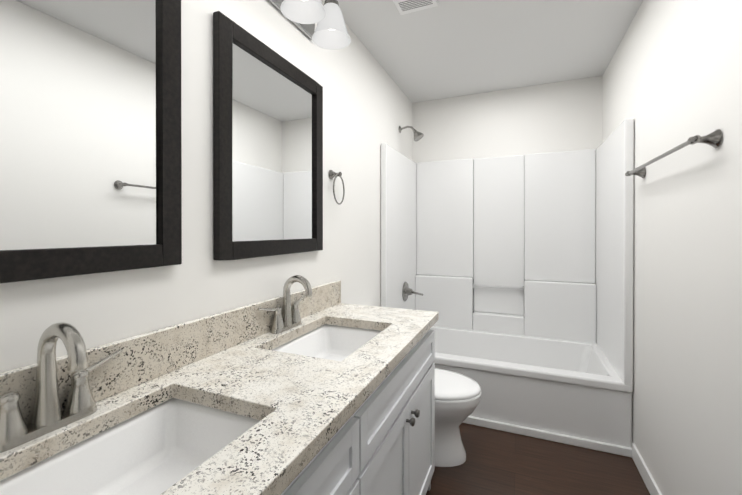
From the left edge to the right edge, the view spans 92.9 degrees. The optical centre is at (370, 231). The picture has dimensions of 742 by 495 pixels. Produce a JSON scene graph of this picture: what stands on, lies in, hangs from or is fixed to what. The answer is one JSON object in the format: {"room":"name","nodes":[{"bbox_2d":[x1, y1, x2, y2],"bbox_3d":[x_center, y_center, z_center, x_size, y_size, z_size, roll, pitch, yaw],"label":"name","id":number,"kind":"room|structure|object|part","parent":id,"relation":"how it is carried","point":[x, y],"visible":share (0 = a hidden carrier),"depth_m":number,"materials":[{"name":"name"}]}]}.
{"room":"bathroom","nodes":[
{"label":"bathroom","id":0,"kind":"room"},
{"bbox_2d":[0,0,411,372],"bbox_3d":[-0.312,0.029,1.812,0.120,2.470,3.580,0,0,23],"label":"wall","id":1,"kind":"structure","parent":0,"point":[367,107],"depth_m":1.23,"materials":[{"name":"white paint"}]},
{"bbox_2d":[0,0,181,282],"bbox_3d":[-0.686,-0.311,0.720,0.027,0.820,0.660,0,0,23],"label":"mirror","id":2,"kind":"object","parent":1,"relation":"attached to","point":[90,145],"visible":1,"depth_m":0.81,"materials":[{"name":"black wood"}]},
{"bbox_2d":[0,280,339,398],"bbox_3d":[-0.532,0.334,1.098,0.021,0.124,1.847,0,0,23],"label":"backsplash","id":3,"kind":"structure","parent":1,"relation":"attached to","point":[151,355],"depth_m":1.03,"materials":[{"name":"beige stone"}]},
{"bbox_2d":[213,11,322,260],"bbox_3d":[-0.378,-0.314,1.454,0.027,0.820,0.660,0,0,23],"label":"mirror","id":4,"kind":"object","parent":1,"relation":"attached to","point":[267,151],"visible":1,"depth_m":1.35,"materials":[{"name":"black wood"}]},
{"bbox_3d":[-0.384,-0.314,1.457,0.011,0.701,0.548,0,0,23],"label":"glass","id":5,"kind":"part","parent":4,"relation":"part of","materials":[{"name":"white"}]},
{"bbox_2d":[268,0,350,49],"bbox_3d":[-0.294,-0.957,1.367,0.248,0.222,0.630,0,0,23],"label":"sconce","id":6,"kind":"object","parent":1,"relation":"attached to","point":[329,32],"visible":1,"depth_m":1.50,"materials":[{"name":"white glass"}]},
{"bbox_2d":[329,170,344,204],"bbox_3d":[-0.183,-0.237,1.875,0.063,0.187,0.157,0,0,23],"label":"towel ring","id":7,"kind":"object","parent":1,"relation":"attached to","point":[332,174],"visible":1,"depth_m":1.86,"materials":[{"name":"silver metal"}]},
{"bbox_2d":[337,0,642,102],"bbox_3d":[0.446,-1.265,1.488,1.764,0.120,3.580,0,0,23],"label":"ceiling","id":8,"kind":"structure","parent":0,"point":[443,49],"depth_m":2.23,"materials":[{"name":"white paint"}]},
{"bbox_2d":[393,0,437,14],"bbox_3d":[0.214,-1.197,1.792,0.210,0.015,0.240,0,0,23],"label":"ceiling vent","id":9,"kind":"object","parent":8,"relation":"in","point":[406,6],"visible":0.98,"depth_m":1.85,"materials":[{"name":"white plastic"}]},
{"bbox_2d":[412,76,602,281],"bbox_3d":[1.116,0.024,3.088,1.524,2.470,0.120,0,0,23],"label":"wall","id":10,"kind":"structure","parent":0,"point":[557,116],"depth_m":2.99,"materials":[{"name":"white paint"}]},
{"bbox_2d":[426,423,649,494],"bbox_3d":[0.446,1.325,1.498,1.764,0.120,3.580,0,0,23],"label":"floor","id":11,"kind":"structure","parent":0,"point":[498,462],"depth_m":1.87,"materials":[{"name":"brown wood"}]},
{"bbox_2d":[276,319,438,494],"bbox_3d":[-0.280,0.852,0.984,0.580,0.830,1.831,0,0,23],"label":"bathroom vanity","id":12,"kind":"object","parent":11,"relation":"on","point":[386,446],"depth_m":1.12,"materials":[{"name":"white paint"}]},
{"bbox_2d":[0,303,438,494],"bbox_3d":[-0.283,0.417,0.994,0.562,0.040,1.847,0,0,23],"label":"countertop","id":13,"kind":"structure","parent":12,"relation":"on","point":[299,401],"depth_m":0.87,"materials":[{"name":"beige stone"}]},
{"bbox_2d":[0,322,127,450],"bbox_3d":[-0.612,0.288,0.694,0.147,0.219,0.310,0,0,23],"label":"faucet","id":14,"kind":"object","parent":13,"relation":"on","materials":[{"name":"silver metal"}]},
{"bbox_2d":[0,391,259,494],"bbox_3d":[-0.462,0.492,0.631,0.385,0.132,0.547,0,0,23],"label":"sink","id":15,"kind":"object","parent":13,"relation":"in","point":[141,452],"depth_m":0.81,"materials":[{"name":"white ceramic"}]},
{"bbox_2d":[256,275,315,334],"bbox_3d":[-0.303,0.285,1.429,0.147,0.219,0.309,0,0,23],"label":"faucet","id":16,"kind":"object","parent":13,"relation":"on","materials":[{"name":"silver metal"}]},
{"bbox_2d":[272,319,383,358],"bbox_3d":[-0.154,0.490,1.367,0.385,0.132,0.532,0,0,23],"label":"sink","id":17,"kind":"object","parent":13,"relation":"in","point":[330,340],"depth_m":1.58,"materials":[{"name":"white ceramic"}]},
{"bbox_2d":[435,368,480,466],"bbox_3d":[0.262,0.888,2.062,0.736,0.750,0.450,0,0,23],"label":"toilet","id":18,"kind":"object","parent":11,"relation":"on","point":[457,397],"visible":0.35,"depth_m":1.90,"materials":[{"name":"ceramic"}]},
{"bbox_3d":[0.349,0.867,2.025,0.547,0.046,0.376,0,0,23],"label":"seat","id":19,"kind":"part","parent":18,"relation":"part of","materials":[{"name":"plastic"}]},
{"bbox_2d":[381,118,633,447],"bbox_3d":[0.931,0.185,2.651,1.519,2.150,0.849,0,0,23],"label":"bathtub","id":20,"kind":"object","parent":11,"relation":"on","point":[469,246],"visible":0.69,"depth_m":2.79,"materials":[{"name":"white plastic"}]},
{"bbox_2d":[431,328,607,375],"bbox_3d":[0.925,1.023,2.638,1.334,0.325,0.615,0,0,23],"label":"basin","id":21,"kind":"object","parent":20,"relation":"in","point":[532,351],"depth_m":2.83,"materials":[{"name":"white plastic"}]},
{"bbox_2d":[462,416,631,457],"bbox_3d":[0.769,1.238,2.268,1.518,0.048,0.022,0,0,23],"label":"trim","id":22,"kind":"structure","parent":20,"relation":"attached to","point":[567,439],"depth_m":2.12,"materials":[{"name":"white wood"}]},
{"bbox_2d":[602,0,741,494],"bbox_3d":[1.204,0.031,1.175,0.120,2.470,3.580,0,0,23],"label":"wall","id":23,"kind":"structure","parent":0,"point":[672,76],"depth_m":1.36,"materials":[{"name":"white paint"}]},
{"bbox_2d":[632,443,661,494],"bbox_3d":[0.980,1.225,0.817,0.013,0.085,2.498,0,0,23],"label":"baseboard","id":24,"kind":"structure","parent":23,"relation":"attached to","point":[647,477],"depth_m":1.77,"materials":[{"name":"white wood"}]},
{"bbox_2d":[625,129,722,177],"bbox_3d":[1.229,-0.303,1.494,0.078,0.060,0.816,0,0,23],"label":"towel rail","id":25,"kind":"object","parent":23,"relation":"attached to","point":[714,139],"visible":1,"depth_m":1.17,"materials":[{"name":"silver metal"}]}
]}

